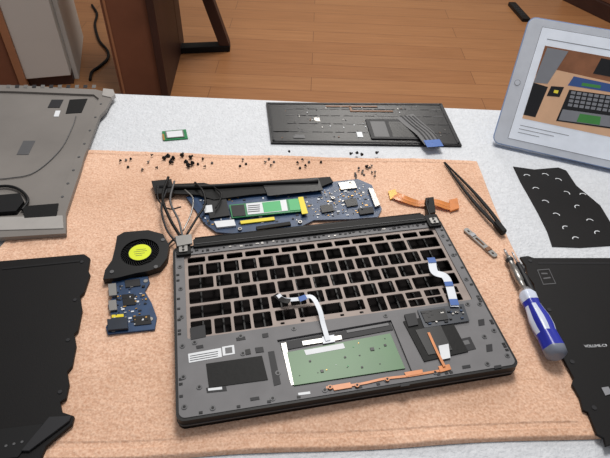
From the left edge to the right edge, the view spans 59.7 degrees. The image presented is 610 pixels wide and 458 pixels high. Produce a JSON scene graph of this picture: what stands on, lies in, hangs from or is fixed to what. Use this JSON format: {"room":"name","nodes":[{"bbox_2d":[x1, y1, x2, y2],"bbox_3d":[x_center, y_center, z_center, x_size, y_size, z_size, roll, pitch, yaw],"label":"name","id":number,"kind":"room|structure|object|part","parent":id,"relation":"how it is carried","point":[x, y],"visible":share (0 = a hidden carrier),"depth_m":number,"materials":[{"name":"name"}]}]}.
{"room":"electronics workshop","nodes":[
{"label":"electronics workshop","id":0,"kind":"room"},
{"bbox_2d":[45,0,609,109],"bbox_3d":[0.014,-0.335,2.100,7.000,0.050,6.500,2,44,0],"label":"floor","id":1,"kind":"structure","parent":0,"point":[459,54],"depth_m":2.66,"materials":[{"name":"laminate"}]},
{"bbox_2d":[0,0,82,86],"bbox_3d":[-1.481,-1.100,2.050,0.919,1.030,0.540,-9,45,-12],"label":"base cabinet","id":2,"kind":"object","parent":1,"relation":"on","point":[41,41],"visible":0.84,"depth_m":2.19,"materials":[{"name":"white-grey painted metal"},{"name":"black plastic"}]},
{"bbox_2d":[89,4,109,80],"bbox_3d":[-1.028,-0.959,2.658,0.094,0.013,0.873,-10,45,-12],"label":"power cable","id":3,"kind":"object","parent":1,"relation":"on","point":[92,71],"visible":1,"depth_m":2.56,"materials":[{"name":"black rubber"}]},
{"bbox_2d":[100,0,229,95],"bbox_3d":[-0.514,-1.072,2.195,0.536,0.850,0.711,-1,44,-3],"label":"computer desk","id":4,"kind":"object","parent":1,"relation":"on","point":[146,40],"visible":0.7,"depth_m":2.17,"materials":[{"name":"brown wood"}]},
{"bbox_2d":[0,94,609,457],"bbox_3d":[0.007,0.413,0.738,2.050,0.750,0.998,2,44,0],"label":"folding table","id":5,"kind":"object","parent":1,"relation":"on","point":[213,126],"visible":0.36,"depth_m":0.74,"materials":[{"name":"white plastic"}]},
{"bbox_2d":[162,129,187,140],"bbox_3d":[-0.185,-0.134,0.756,0.036,0.003,0.023,-7,44,-9],"label":"card","id":6,"kind":"object","parent":5,"relation":"on","point":[172,135],"visible":1,"depth_m":0.75,"materials":[{"name":"plastic"}]},
{"bbox_2d":[0,150,600,457],"bbox_3d":[-0.062,0.046,0.569,0.637,0.008,0.445,2,44,0],"label":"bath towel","id":7,"kind":"object","parent":5,"relation":"on","point":[121,399],"depth_m":0.49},
{"bbox_2d":[0,254,90,457],"bbox_3d":[-0.286,0.110,0.486,0.194,0.006,0.246,2,44,0],"label":"panel","id":8,"kind":"object","parent":7,"relation":"on","point":[41,311],"depth_m":0.49,"materials":[{"name":"black plastic"}]},
{"bbox_2d":[0,85,115,240],"bbox_3d":[-0.416,-0.106,0.704,0.306,0.008,0.353,2,44,0],"label":"lid","id":9,"kind":"object","parent":7,"relation":"on","point":[47,134],"depth_m":0.71,"materials":[{"name":"grey metal"}]},
{"bbox_2d":[106,276,156,334],"bbox_3d":[-0.172,0.074,0.529,0.048,0.006,0.070,-7,44,-10],"label":"input-output daughterboard","id":10,"kind":"object","parent":7,"relation":"on","point":[131,310],"visible":1,"depth_m":0.53,"materials":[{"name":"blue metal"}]},
{"bbox_2d":[103,230,175,283],"bbox_3d":[-0.177,0.029,0.574,0.065,0.009,0.074,2,44,0],"label":"fan","id":11,"kind":"object","parent":7,"relation":"on","point":[143,253],"depth_m":0.57,"materials":[{"name":"black plastic"}]},
{"bbox_2d":[119,150,378,177],"bbox_3d":[-0.072,-0.092,0.708,0.346,0.006,0.064,2,44,0],"label":"screws","id":12,"kind":"object","parent":7,"relation":"on","point":[376,152],"depth_m":0.70,"materials":[{"name":"black metal"}]},
{"bbox_2d":[151,177,381,233],"bbox_3d":[-0.048,-0.032,0.640,0.281,0.012,0.096,-2,44,-5],"label":"motherboard","id":13,"kind":"object","parent":7,"relation":"on","point":[230,208],"visible":0.99,"depth_m":0.65,"materials":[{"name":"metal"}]},
{"bbox_2d":[156,176,517,428],"bbox_3d":[0.009,0.033,0.568,0.333,0.023,0.323,-6,44,-9],"label":"laptop chassis","id":14,"kind":"object","parent":7,"relation":"on","point":[287,319],"visible":1,"depth_m":0.51,"materials":[{"name":"grey metal"}]},
{"bbox_2d":[388,189,458,211],"bbox_3d":[0.147,-0.036,0.659,0.088,0.004,0.027,9,44,7],"label":"cable","id":15,"kind":"object","parent":7,"relation":"on","point":[453,205],"visible":0.97,"depth_m":0.66,"materials":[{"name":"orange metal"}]},
{"bbox_2d":[443,162,506,234],"bbox_3d":[0.210,-0.043,0.668,0.014,0.007,0.145,-11,45,-14],"label":"tweezers","id":16,"kind":"object","parent":7,"relation":"on","point":[497,224],"visible":1,"depth_m":0.65,"materials":[{"name":"black metal"}]},
{"bbox_3d":[0.201,0.015,0.610,0.007,0.003,0.051,-20,48,-22],"label":"metal bracket","id":17,"kind":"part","parent":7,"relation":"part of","materials":[{"name":"silver metal"}]},
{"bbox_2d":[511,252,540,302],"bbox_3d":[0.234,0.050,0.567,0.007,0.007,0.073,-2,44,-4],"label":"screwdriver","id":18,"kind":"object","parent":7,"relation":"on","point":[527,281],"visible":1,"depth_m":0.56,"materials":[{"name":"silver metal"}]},
{"bbox_2d":[504,249,567,360],"bbox_3d":[0.229,0.068,0.541,0.023,0.023,0.146,0,44,-3],"label":"screwdriver","id":19,"kind":"object","parent":7,"relation":"on","point":[541,323],"visible":1,"depth_m":0.51,"materials":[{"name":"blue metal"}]},
{"bbox_2d":[266,102,461,146],"bbox_3d":[0.082,-0.160,0.789,0.287,0.011,0.134,2,44,0],"label":"keyboard","id":20,"kind":"object","parent":5,"relation":"on","point":[290,123],"visible":1,"depth_m":0.79,"materials":[{"name":"metal"}]},
{"bbox_2d":[493,17,609,168],"bbox_3d":[0.408,-0.189,0.729,0.243,0.155,0.139,16,45,14],"label":"tablet computer","id":21,"kind":"object","parent":5,"relation":"on","point":[556,103],"visible":1,"depth_m":0.72,"materials":[{"name":"white plastic"}]},
{"bbox_2d":[513,166,609,247],"bbox_3d":[0.329,-0.031,0.673,0.092,0.001,0.155,2,44,0],"label":"sheet","id":22,"kind":"object","parent":5,"relation":"on","point":[570,217],"visible":1,"depth_m":0.67,"materials":[{"name":"black plastic"}]},
{"bbox_2d":[519,256,609,446],"bbox_3d":[0.308,0.108,0.516,0.143,0.004,0.226,2,44,0],"label":"access panel","id":23,"kind":"object","parent":5,"relation":"on","point":[575,292],"visible":1,"depth_m":0.53,"materials":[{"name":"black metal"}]},
{"bbox_2d":[508,2,529,21],"bbox_3d":[1.235,-1.256,3.066,0.044,0.020,0.246,-1,44,-4],"label":"remote control","id":24,"kind":"object","parent":1,"relation":"on","point":[514,6],"visible":0.99,"depth_m":3.05,"materials":[{"name":"black plastic"}]},
{"bbox_2d":[564,0,609,22],"bbox_3d":[1.880,-1.412,2.991,0.440,0.390,0.575,-17,47,-19],"label":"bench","id":25,"kind":"object","parent":1,"relation":"on","point":[598,8],"visible":1,"depth_m":3.06,"materials":[{"name":"brown wood"}]}
]}

